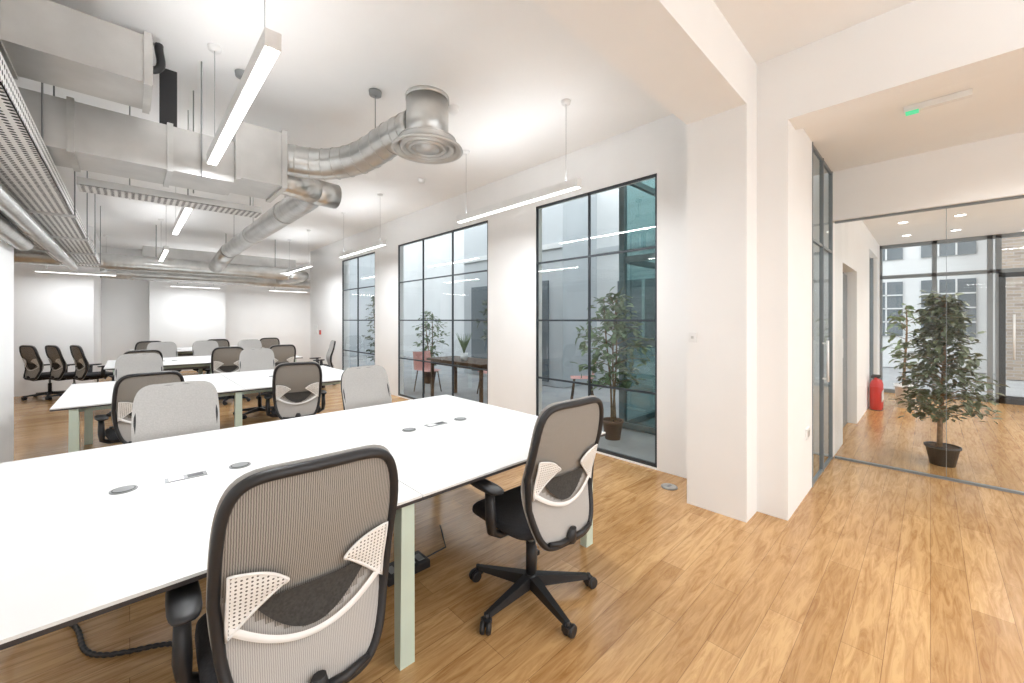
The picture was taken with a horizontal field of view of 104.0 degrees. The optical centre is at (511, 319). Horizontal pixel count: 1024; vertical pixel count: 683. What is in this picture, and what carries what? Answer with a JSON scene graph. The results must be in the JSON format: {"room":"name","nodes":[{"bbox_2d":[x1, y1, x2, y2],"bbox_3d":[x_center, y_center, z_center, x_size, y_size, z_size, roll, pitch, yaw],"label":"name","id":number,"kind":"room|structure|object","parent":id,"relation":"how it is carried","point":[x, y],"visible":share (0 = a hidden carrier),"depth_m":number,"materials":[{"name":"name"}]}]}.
{"room":"open-plan office","nodes":[
{"label":"open-plan office","id":0,"kind":"room"},
{"bbox_2d":[0,239,13,463],"bbox_3d":[-5.833,-0.250,2.449,3.250,3.500,19.600,0,0,-44],"label":"wall","id":1,"kind":"structure","parent":0,"point":[6,250],"depth_m":4.04,"materials":[{"name":"white paint"}]},
{"bbox_2d":[14,226,309,396],"bbox_3d":[-9.399,-0.250,10.487,8.900,3.500,3.350,0,0,-44],"label":"wall","id":2,"kind":"structure","parent":0,"point":[107,317],"depth_m":11.22,"materials":[{"name":"white paint"}]},
{"bbox_2d":[14,0,914,263],"bbox_3d":[-3.682,-2.075,4.504,8.900,0.150,19.600,0,0,-44],"label":"ceiling","id":3,"kind":"structure","parent":0,"point":[508,66],"depth_m":3.41,"materials":[{"name":"paint"}]},
{"bbox_2d":[0,185,78,270],"bbox_3d":[-4.756,-0.825,3.892,0.288,0.180,7.200,0,0,-44],"label":"insulated pipe","id":4,"kind":"object","parent":3,"relation":"hanging from","point":[9,233],"visible":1,"depth_m":3.64,"materials":[{"name":"metal"}]},
{"bbox_2d":[0,52,100,266],"bbox_3d":[-4.870,-1.470,4.199,0.520,1.040,8.200,0,0,-44],"label":"cable tray","id":5,"kind":"object","parent":3,"relation":"hanging from","point":[29,174],"visible":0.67,"depth_m":2.86,"materials":[{"name":"metal"}]},
{"bbox_2d":[34,235,115,275],"bbox_3d":[-8.626,-1.327,7.941,1.100,0.822,0.090,0,0,-44],"label":"pendant lamp","id":6,"kind":"object","parent":3,"relation":"hanging from","point":[36,269],"visible":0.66,"depth_m":7.90,"materials":[{"name":"white metal"}]},
{"bbox_2d":[0,0,233,194],"bbox_3d":[-2.724,-1.545,2.659,1.496,0.890,1.239,0,0,-44],"label":"duct","id":7,"kind":"object","parent":3,"relation":"hanging from","point":[49,42],"visible":0.91,"depth_m":2.56,"materials":[{"name":"metal"}]},
{"bbox_2d":[153,42,165,73],"bbox_3d":[-2.874,-1.831,2.499,1.072,0.261,0.155,0,0,-44],"label":"flexible hose","id":8,"kind":"object","parent":7,"relation":"attached to","point":[160,65],"visible":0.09,"depth_m":2.81,"materials":[{"name":"black plastic"}]},
{"bbox_2d":[14,225,309,288],"bbox_3d":[-6.855,-1.482,9.344,6.200,1.015,4.108,0,0,-44],"label":"ventilation duct","id":9,"kind":"object","parent":3,"relation":"hanging from","point":[179,265],"visible":0.84,"depth_m":9.25,"materials":[{"name":"metal"}]},
{"bbox_2d":[158,204,168,261],"bbox_3d":[-6.445,-1.587,7.396,0.090,0.822,1.800,0,0,-44],"label":"pendant lamp","id":10,"kind":"object","parent":3,"relation":"hanging from","point":[165,249],"visible":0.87,"depth_m":7.18,"materials":[{"name":"white metal"}]},
{"bbox_2d":[77,106,261,217],"bbox_3d":[-3.034,-1.525,3.645,1.250,0.930,0.264,0,0,-44],"label":"cable tray","id":11,"kind":"object","parent":3,"relation":"hanging from","point":[87,185],"visible":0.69,"depth_m":3.52,"materials":[{"name":"metal"}]},
{"bbox_2d":[172,189,191,234],"bbox_3d":[-4.027,-1.587,4.866,0.090,0.822,1.800,0,0,-44],"label":"pendant lamp","id":12,"kind":"object","parent":3,"relation":"hanging from","point":[184,212],"visible":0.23,"depth_m":4.73,"materials":[{"name":"white metal"}]},
{"bbox_2d":[170,282,219,288],"bbox_3d":[-8.904,-1.327,11.271,1.100,0.822,0.090,0,0,-44],"label":"pendant lamp","id":13,"kind":"object","parent":3,"relation":"hanging from","point":[171,284],"visible":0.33,"depth_m":11.21,"materials":[{"name":"white metal"}]},
{"bbox_2d":[206,0,281,165],"bbox_3d":[-1.657,-1.587,2.386,0.090,0.822,1.800,0,0,-44],"label":"pendant lamp","id":14,"kind":"object","parent":3,"relation":"hanging from","point":[268,48],"visible":1,"depth_m":2.10,"materials":[{"name":"white metal"}]},
{"bbox_2d":[269,287,306,291],"bbox_3d":[-7.205,-1.327,12.895,1.100,0.822,0.090,0,0,-44],"label":"pendant lamp","id":15,"kind":"object","parent":3,"relation":"hanging from","point":[274,288],"visible":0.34,"depth_m":12.86,"materials":[{"name":"white metal"}]},
{"bbox_2d":[288,230,312,272],"bbox_3d":[-5.034,-1.587,9.436,0.090,0.822,1.800,0,0,-44],"label":"pendant lamp","id":16,"kind":"object","parent":3,"relation":"hanging from","point":[307,265],"visible":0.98,"depth_m":9.39,"materials":[{"name":"white metal"}]},
{"bbox_2d":[221,69,462,256],"bbox_3d":[-3.166,-1.567,5.191,1.385,0.855,6.921,0,0,-44],"label":"spiral duct","id":17,"kind":"object","parent":3,"relation":"hanging from","point":[267,167],"visible":0.98,"depth_m":3.44,"materials":[{"name":"metal"}]},
{"bbox_2d":[339,194,385,257],"bbox_3d":[-2.616,-1.587,6.906,0.090,0.822,1.800,0,0,-44],"label":"pendant lamp","id":18,"kind":"object","parent":3,"relation":"hanging from","point":[380,242],"visible":1,"depth_m":6.77,"materials":[{"name":"white metal"}]},
{"bbox_2d":[418,178,424,183],"bbox_3d":[-1.286,-1.974,5.688,0.110,0.048,0.110,0,0,-44],"label":"smoke detector","id":19,"kind":"object","parent":3,"relation":"attached to","point":[420,180],"visible":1,"depth_m":5.65,"materials":[{"name":"white plastic"}]},
{"bbox_2d":[449,104,458,114],"bbox_3d":[-0.551,-1.974,3.761,0.110,0.048,0.110,0,0,-44],"label":"smoke detector","id":20,"kind":"object","parent":3,"relation":"attached to","point":[453,109],"visible":0.88,"depth_m":3.73,"materials":[{"name":"white plastic"}]},
{"bbox_2d":[456,99,581,222],"bbox_3d":[-0.025,-1.587,4.195,0.090,0.822,1.800,0,0,-44],"label":"pendant lamp","id":21,"kind":"object","parent":3,"relation":"hanging from","point":[576,183],"visible":0.94,"depth_m":3.99,"materials":[{"name":"white metal"}]},
{"bbox_2d":[532,0,746,123],"bbox_3d":[0.066,-1.800,1.668,4.200,0.400,0.440,0,0,-44],"label":"ceiling beam","id":22,"kind":"structure","parent":3,"relation":"attached to","point":[686,55],"depth_m":2.43,"materials":[{"name":"white paint"}]},
{"bbox_2d":[310,114,686,477],"bbox_3d":[-2.565,-0.250,8.988,1.090,3.500,14.660,0,0,-44],"label":"wall","id":23,"kind":"structure","parent":0,"point":[659,146],"depth_m":5.31,"materials":[{"name":"white paint"}]},
{"bbox_2d":[314,325,320,334],"bbox_3d":[-5.440,0.275,11.193,0.020,0.250,0.500,0,0,-44],"label":"wall sign","id":24,"kind":"object","parent":23,"relation":"attached to","point":[315,326],"visible":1,"depth_m":11.23,"materials":[{"name":"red plastic"}]},
{"bbox_2d":[342,252,374,369],"bbox_3d":[-3.568,0.005,9.274,0.025,2.950,1.840,0,0,-44],"label":"window","id":25,"kind":"structure","parent":23,"relation":"in","point":[343,261],"depth_m":9.27,"materials":[{"name":"grey metal"}]},
{"bbox_2d":[398,220,487,403],"bbox_3d":[-1.285,0.005,6.885,0.025,2.950,2.730,0,0,-44],"label":"window","id":26,"kind":"structure","parent":23,"relation":"in","point":[483,222],"depth_m":6.95,"materials":[{"name":"grey metal"}]},
{"bbox_2d":[536,173,656,467],"bbox_3d":[0.891,0.005,4.607,0.025,2.950,1.650,0,0,-44],"label":"window","id":27,"kind":"structure","parent":23,"relation":"in","point":[589,256],"depth_m":4.59,"materials":[{"name":"grey metal"}]},
{"bbox_2d":[0,361,1023,682],"bbox_3d":[-1.332,1.550,6.750,15.400,0.100,19.600,0,0,-44],"label":"floor","id":28,"kind":"structure","parent":0,"point":[878,574],"depth_m":2.28,"materials":[{"name":"brown wood"}]},
{"bbox_2d":[19,345,69,400],"bbox_3d":[-8.984,0.984,7.753,0.714,1.029,0.679,0,0,16],"label":"office chair","id":29,"kind":"object","parent":28,"relation":"on","point":[33,364],"visible":0.92,"depth_m":7.50,"materials":[{"name":"grey fabric"}]},
{"bbox_2d":[45,345,92,399],"bbox_3d":[-8.531,0.984,7.773,0.714,1.028,0.679,0,0,21],"label":"office chair","id":30,"kind":"object","parent":28,"relation":"on","point":[59,371],"visible":0.8,"depth_m":7.51,"materials":[{"name":"grey fabric"}]},
{"bbox_2d":[70,345,112,381],"bbox_3d":[-8.085,0.984,7.786,0.714,1.028,0.679,0,0,26],"label":"office chair","id":31,"kind":"object","parent":28,"relation":"on","point":[83,372],"visible":0.85,"depth_m":7.55,"materials":[{"name":"grey fabric"}]},
{"bbox_2d":[69,623,171,657],"bbox_3d":[-1.944,1.222,1.764,0.897,0.551,0.320,0,0,12],"label":"power cable","id":32,"kind":"object","parent":28,"relation":"on","point":[83,647],"visible":0.59,"depth_m":1.80,"materials":[{"name":"black plastic"}]},
{"bbox_2d":[105,353,162,430],"bbox_3d":[-5.033,0.984,5.440,0.714,1.028,0.679,0,0,-44],"label":"office chair","id":33,"kind":"object","parent":28,"relation":"on","point":[125,364],"visible":0.28,"depth_m":5.61,"materials":[{"name":"grey plastic"}]},
{"bbox_2d":[106,349,162,416],"bbox_3d":[-6.080,0.984,6.482,0.679,1.028,0.714,0,0,36],"label":"office chair","id":34,"kind":"object","parent":28,"relation":"on","point":[149,350],"visible":0.16,"depth_m":6.28,"materials":[{"name":"black plastic"}]},
{"bbox_2d":[94,370,184,443],"bbox_3d":[-3.525,0.984,3.807,0.679,1.028,0.714,0,0,38],"label":"office chair","id":35,"kind":"object","parent":28,"relation":"on","point":[126,387],"visible":0.35,"depth_m":3.55,"materials":[{"name":"black plastic"}]},
{"bbox_2d":[134,341,160,349],"bbox_3d":[-8.425,0.984,9.223,0.679,1.028,0.714,0,0,41],"label":"office chair","id":36,"kind":"object","parent":28,"relation":"on","point":[141,345],"visible":0.12,"depth_m":8.95,"materials":[{"name":"grey fabric"}]},
{"bbox_2d":[146,342,180,371],"bbox_3d":[-7.300,0.984,8.391,0.714,1.028,0.679,0,0,-44],"label":"office chair","id":37,"kind":"object","parent":28,"relation":"on","point":[168,349],"visible":0.27,"depth_m":8.61,"materials":[{"name":"black plastic"}]},
{"bbox_2d":[130,347,206,371],"bbox_3d":[-8.294,1.131,10.851,3.000,0.738,1.650,0,0,-44],"label":"desk","id":38,"kind":"object","parent":28,"relation":"on","point":[186,351],"visible":0.09,"depth_m":10.38,"materials":[{"name":"white laminate"}]},
{"bbox_2d":[131,381,219,442],"bbox_3d":[-2.312,0.984,2.811,0.714,1.028,0.679,0,0,-42],"label":"office chair","id":39,"kind":"object","parent":28,"relation":"on","point":[164,410],"visible":0.32,"depth_m":2.98,"materials":[{"name":"grey plastic"}]},
{"bbox_2d":[50,365,343,452],"bbox_3d":[-3.594,1.131,5.107,2.860,0.738,1.850,0,0,-44],"label":"desk","id":40,"kind":"object","parent":28,"relation":"on","point":[87,397],"visible":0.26,"depth_m":4.55,"materials":[{"name":"white laminate"}]},
{"bbox_2d":[103,355,302,374],"bbox_3d":[-6.008,1.131,7.952,2.900,0.738,1.800,0,0,-44],"label":"desk","id":41,"kind":"object","parent":28,"relation":"on","point":[190,362],"visible":0.28,"depth_m":7.40,"materials":[{"name":"white laminate"}]},
{"bbox_2d":[192,340,218,372],"bbox_3d":[-6.760,0.984,8.981,0.679,1.028,0.714,0,0,36],"label":"office chair","id":42,"kind":"object","parent":28,"relation":"on","point":[199,348],"visible":0.38,"depth_m":9.09,"materials":[{"name":"grey plastic"}]},
{"bbox_2d":[209,339,229,346],"bbox_3d":[-7.488,0.984,10.122,0.714,1.028,0.679,0,0,-39],"label":"office chair","id":43,"kind":"object","parent":28,"relation":"on","point":[221,342],"visible":0.12,"depth_m":9.96,"materials":[{"name":"grey fabric"}]},
{"bbox_2d":[205,346,250,404],"bbox_3d":[-5.218,0.984,7.312,0.714,1.028,0.679,0,0,-38],"label":"office chair","id":44,"kind":"object","parent":28,"relation":"on","point":[223,359],"visible":0.52,"depth_m":7.09,"materials":[{"name":"grey fabric"}]},
{"bbox_2d":[238,339,261,348],"bbox_3d":[-6.143,0.984,9.497,0.714,1.028,0.679,0,0,-44],"label":"office chair","id":45,"kind":"object","parent":28,"relation":"on","point":[247,343],"visible":0.25,"depth_m":9.70,"materials":[{"name":"grey fabric"}]},
{"bbox_2d":[233,348,274,418],"bbox_3d":[-4.019,0.984,6.407,0.714,1.028,0.679,0,0,-40],"label":"office chair","id":46,"kind":"object","parent":28,"relation":"on","point":[253,359],"visible":0.41,"depth_m":6.56,"materials":[{"name":"black plastic"}]},
{"bbox_2d":[260,337,279,347],"bbox_3d":[-6.691,0.984,10.882,0.714,1.028,0.679,0,0,-44],"label":"office chair","id":47,"kind":"object","parent":28,"relation":"on","point":[266,342],"visible":0.24,"depth_m":10.67,"materials":[{"name":"grey fabric"}]},
{"bbox_2d":[256,344,295,398],"bbox_3d":[-4.636,0.984,7.864,0.679,1.028,0.714,0,0,41],"label":"office chair","id":48,"kind":"object","parent":28,"relation":"on","point":[284,353],"visible":0.38,"depth_m":7.71,"materials":[{"name":"black plastic"}]},
{"bbox_2d":[165,444,397,682],"bbox_3d":[-0.755,0.939,1.340,0.714,1.118,0.679,0,0,-42],"label":"office chair","id":49,"kind":"object","parent":28,"relation":"on","point":[299,551],"visible":1,"depth_m":1.13,"materials":[{"name":"grey fabric"}]},
{"bbox_2d":[264,361,326,419],"bbox_3d":[-2.570,0.984,4.728,0.714,1.028,0.679,0,0,-32],"label":"office chair","id":50,"kind":"object","parent":28,"relation":"on","point":[297,390],"visible":0.82,"depth_m":4.51,"materials":[{"name":"grey fabric"}]},
{"bbox_2d":[0,395,605,670],"bbox_3d":[-1.051,1.131,2.446,2.860,0.738,1.910,0,0,-44],"label":"desk","id":51,"kind":"object","parent":28,"relation":"on","point":[85,534],"visible":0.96,"depth_m":1.79,"materials":[{"name":"white laminate"}]},
{"bbox_2d":[309,340,335,387],"bbox_3d":[-4.372,0.984,9.071,0.679,1.028,0.714,0,0,-34],"label":"office chair","id":52,"kind":"object","parent":28,"relation":"on","point":[330,352],"visible":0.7,"depth_m":9.21,"materials":[{"name":"black plastic"}]},
{"bbox_2d":[341,365,391,409],"bbox_3d":[-1.278,0.984,3.884,0.679,1.028,0.714,0,0,43],"label":"office chair","id":53,"kind":"object","parent":28,"relation":"on","point":[361,386],"visible":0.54,"depth_m":4.05,"materials":[{"name":"black plastic"}]},
{"bbox_2d":[387,525,445,586],"bbox_3d":[-0.565,1.475,2.549,0.224,0.050,0.658,0,0,26],"label":"power strip","id":54,"kind":"object","parent":28,"relation":"on","point":[422,562],"visible":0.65,"depth_m":2.40,"materials":[{"name":"black plastic"}]},
{"bbox_2d":[469,395,603,638],"bbox_3d":[0.094,0.939,2.152,0.714,1.118,0.679,0,0,-41],"label":"office chair","id":55,"kind":"object","parent":28,"relation":"on","point":[551,508],"visible":1,"depth_m":1.96,"materials":[{"name":"black plastic"}]},
{"bbox_2d":[661,483,677,489],"bbox_3d":[1.411,1.493,3.589,0.140,0.014,0.140,0,0,-44],"label":"socket","id":56,"kind":"object","parent":28,"relation":"on","point":[667,486],"visible":1,"depth_m":3.58,"materials":[{"name":"grey plastic"}]},
{"bbox_2d":[869,375,882,410],"bbox_3d":[6.082,1.215,6.683,0.192,0.570,0.164,0,0,-44],"label":"fire extinguisher","id":57,"kind":"object","parent":28,"relation":"on","point":[876,393],"visible":1,"depth_m":6.62,"materials":[{"name":"red metal"}]},
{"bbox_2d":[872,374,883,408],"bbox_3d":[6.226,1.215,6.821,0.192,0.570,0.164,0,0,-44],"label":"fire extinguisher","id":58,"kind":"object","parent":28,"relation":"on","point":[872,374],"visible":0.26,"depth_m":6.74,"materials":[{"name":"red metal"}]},
{"bbox_2d":[880,303,932,408],"bbox_3d":[6.756,0.603,6.828,0.655,1.793,0.769,0,0,28],"label":"plant","id":59,"kind":"object","parent":28,"relation":"on","point":[898,391],"visible":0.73,"depth_m":6.85,"materials":[{"name":"green plant"}]},
{"bbox_2d":[835,195,1023,494],"bbox_3d":[5.146,0.215,2.649,0.040,2.570,4.720,0,0,-44],"label":"glass wall","id":60,"kind":"structure","parent":28,"relation":"on","point":[1020,196],"depth_m":3.76,"materials":[{"name":"grey metal"}]},
{"bbox_2d":[892,290,1008,467],"bbox_3d":[4.470,0.592,4.148,0.834,1.817,0.846,0,0,-44],"label":"ficus tree","id":61,"kind":"object","parent":28,"relation":"on","point":[936,451],"visible":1,"depth_m":4.09,"materials":[{"name":"green plant"}]},
{"bbox_2d":[687,51,879,522],"bbox_3d":[4.583,-0.250,5.843,8.100,3.500,0.644,0,0,-44],"label":"wall","id":62,"kind":"structure","parent":0,"point":[749,170],"depth_m":3.11,"materials":[{"name":"white paint"}]},
{"bbox_2d":[689,332,696,341],"bbox_3d":[1.461,0.140,3.236,0.017,0.080,0.060,0,0,-44],"label":"wall switch","id":63,"kind":"object","parent":62,"relation":"attached to","point":[692,335],"depth_m":3.23,"materials":[{"name":"white plastic"}]},
{"bbox_2d":[805,427,809,439],"bbox_3d":[2.548,0.975,3.442,0.140,0.090,0.015,0,0,-44],"label":"wall socket","id":64,"kind":"object","parent":62,"relation":"attached to","point":[807,431],"depth_m":3.41,"materials":[{"name":"white plastic"}]},
{"bbox_2d":[812,142,832,486],"bbox_3d":[3.089,-0.050,3.950,1.065,3.100,0.086,0,0,-44],"label":"door","id":65,"kind":"structure","parent":62,"relation":"in","point":[822,164],"depth_m":3.96,"materials":[{"name":"grey metal"}]},
{"bbox_2d":[843,273,846,426],"bbox_3d":[4.428,0.425,5.390,1.250,2.150,0.075,0,0,-44],"label":"door","id":66,"kind":"structure","parent":62,"relation":"in","point":[844,275],"depth_m":5.65,"materials":[{"name":"grey metal"}]},
{"bbox_2d":[869,254,872,398],"bbox_3d":[6.729,0.125,7.578,1.600,2.750,0.060,0,0,-44],"label":"window","id":67,"kind":"structure","parent":62,"relation":"in","point":[870,258],"depth_m":8.00,"materials":[{"name":"grey metal"}]},
{"bbox_2d":[788,0,1023,129],"bbox_3d":[3.786,-1.750,1.361,0.245,0.500,4.736,0,0,-44],"label":"ceiling beam","id":68,"kind":"structure","parent":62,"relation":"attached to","point":[917,47],"depth_m":2.56,"materials":[{"name":"white paint"}]},
{"bbox_2d":[880,232,1023,404],"bbox_3d":[9.325,-0.025,6.674,0.155,3.050,4.765,0,0,-44],"label":"window","id":69,"kind":"structure","parent":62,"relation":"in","point":[1001,274],"depth_m":7.28,"materials":[{"name":"grey metal"}]},
{"bbox_2d":[803,65,1023,175],"bbox_3d":[4.429,-1.650,2.088,1.690,0.100,4.900,0,0,-44],"label":"ceiling","id":70,"kind":"structure","parent":0,"point":[995,108],"depth_m":3.29,"materials":[{"name":"paint"}]},
{"bbox_2d":[904,88,972,115],"bbox_3d":[3.075,-1.571,2.897,0.060,0.053,0.340,0,0,-44],"label":"emergency light","id":71,"kind":"object","parent":70,"relation":"attached to","point":[915,108],"visible":1,"depth_m":2.88,"materials":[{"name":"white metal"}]},
{"bbox_2d":[833,132,1023,222],"bbox_3d":[5.144,-1.385,2.658,0.130,0.630,4.736,0,0,-44],"label":"wall","id":72,"kind":"structure","parent":0,"point":[993,168],"depth_m":3.78,"materials":[{"name":"white paint"}]},
{"bbox_2d":[862,198,1023,245],"bbox_3d":[7.223,-1.625,4.759,5.780,0.150,4.900,0,0,-44],"label":"ceiling","id":73,"kind":"structure","parent":0,"point":[1001,217],"depth_m":6.49,"materials":[{"name":"paint"}]},
{"bbox_2d":[897,213,966,235],"bbox_3d":[6.654,-1.540,4.906,4.130,0.020,2.830,0,0,-44],"label":"recessed light","id":74,"kind":"object","parent":73,"relation":"in","point":[960,214],"visible":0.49,"depth_m":6.31,"materials":[{"name":"white metal"}]},
{"label":"outside","id":75,"kind":"structure","parent":0,"visible":0},
{"bbox_2d":[350,355,654,462],"bbox_3d":[-0.656,1.565,11.781,7.470,0.110,16.060,0,0,-44],"label":"ground","id":76,"kind":"structure","parent":75,"point":[633,443],"depth_m":8.00,"materials":[{"name":"grey concrete"}]},
{"bbox_2d":[362,295,374,361],"bbox_3d":[-3.453,0.432,10.276,0.770,2.155,0.795,0,0,-44],"label":"bush","id":77,"kind":"object","parent":76,"relation":"on","point":[372,297],"visible":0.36,"depth_m":10.16,"materials":[{"name":"green plant"}]},
{"bbox_2d":[413,351,441,393],"bbox_3d":[-1.798,1.090,8.468,0.442,0.844,0.471,0,0,-44],"label":"cafe chair","id":78,"kind":"object","parent":76,"relation":"on","point":[416,355],"visible":0.81,"depth_m":8.55,"materials":[{"name":"pink fabric"}]},
{"bbox_2d":[413,311,449,383],"bbox_3d":[-1.935,0.647,9.546,0.786,1.726,0.901,0,0,27],"label":"bush","id":79,"kind":"object","parent":76,"relation":"on","point":[427,326],"visible":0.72,"depth_m":9.53,"materials":[{"name":"green plant"}]},
{"bbox_2d":[426,356,486,402],"bbox_3d":[-0.854,1.130,7.552,0.700,0.760,1.700,0,0,-44],"label":"table","id":80,"kind":"object","parent":76,"relation":"on","point":[470,362],"visible":0.64,"depth_m":7.41,"materials":[{"name":"brown wood"}]},
{"bbox_2d":[456,334,471,360],"bbox_3d":[-0.886,0.490,7.425,0.305,0.520,0.269,0,0,-23],"label":"potted grass","id":81,"kind":"object","parent":80,"relation":"on","point":[464,355],"depth_m":7.39,"materials":[{"name":"green plant"}]},
{"bbox_2d":[476,300,486,358],"bbox_3d":[-0.349,0.454,9.159,0.977,2.112,0.914,0,0,11],"label":"shrub","id":82,"kind":"object","parent":76,"relation":"on","point":[484,302],"visible":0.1,"depth_m":9.17,"materials":[{"name":"green plant"}]},
{"bbox_2d":[350,178,654,388],"bbox_3d":[-1.339,-1.500,11.135,3.550,6.000,16.050,0,0,-44],"label":"building","id":83,"kind":"structure","parent":76,"relation":"on","point":[564,225],"depth_m":9.45,"materials":[{"name":"white paint"}]},
{"bbox_2d":[570,363,595,399],"bbox_3d":[1.312,1.090,7.325,0.471,0.844,0.442,0,0,6],"label":"cafe chair","id":84,"kind":"object","parent":76,"relation":"on","point":[572,377],"visible":0.48,"depth_m":7.42,"materials":[{"name":"pink plastic"}]},
{"bbox_2d":[571,286,654,440],"bbox_3d":[1.275,0.532,5.085,0.930,1.956,1.071,0,0,-44],"label":"plant","id":85,"kind":"object","parent":76,"relation":"on","point":[612,425],"visible":0.94,"depth_m":5.03,"materials":[{"name":"green plant"}]},
{"bbox_2d":[619,182,654,434],"bbox_3d":[2.451,-1.000,5.613,1.380,5.000,1.310,0,0,-44],"label":"shaft","id":86,"kind":"object","parent":76,"relation":"on","point":[636,260],"visible":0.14,"depth_m":5.58,"materials":[{"name":"teal metal"}]},
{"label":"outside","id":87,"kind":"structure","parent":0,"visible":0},
{"bbox_2d":[883,367,1023,397],"bbox_3d":[18.580,1.570,17.756,28.600,0.100,32.000,0,0,-44],"label":"ground","id":88,"kind":"structure","parent":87,"point":[1016,387],"depth_m":9.73,"materials":[{"name":"grey concrete"}]},
{"bbox_2d":[883,236,1023,380],"bbox_3d":[14.334,-2.500,9.549,2.080,8.000,22.000,0,0,-44],"label":"building","id":89,"kind":"structure","parent":88,"relation":"on","point":[970,255],"depth_m":11.64,"materials":[{"name":"brick"}]}
]}

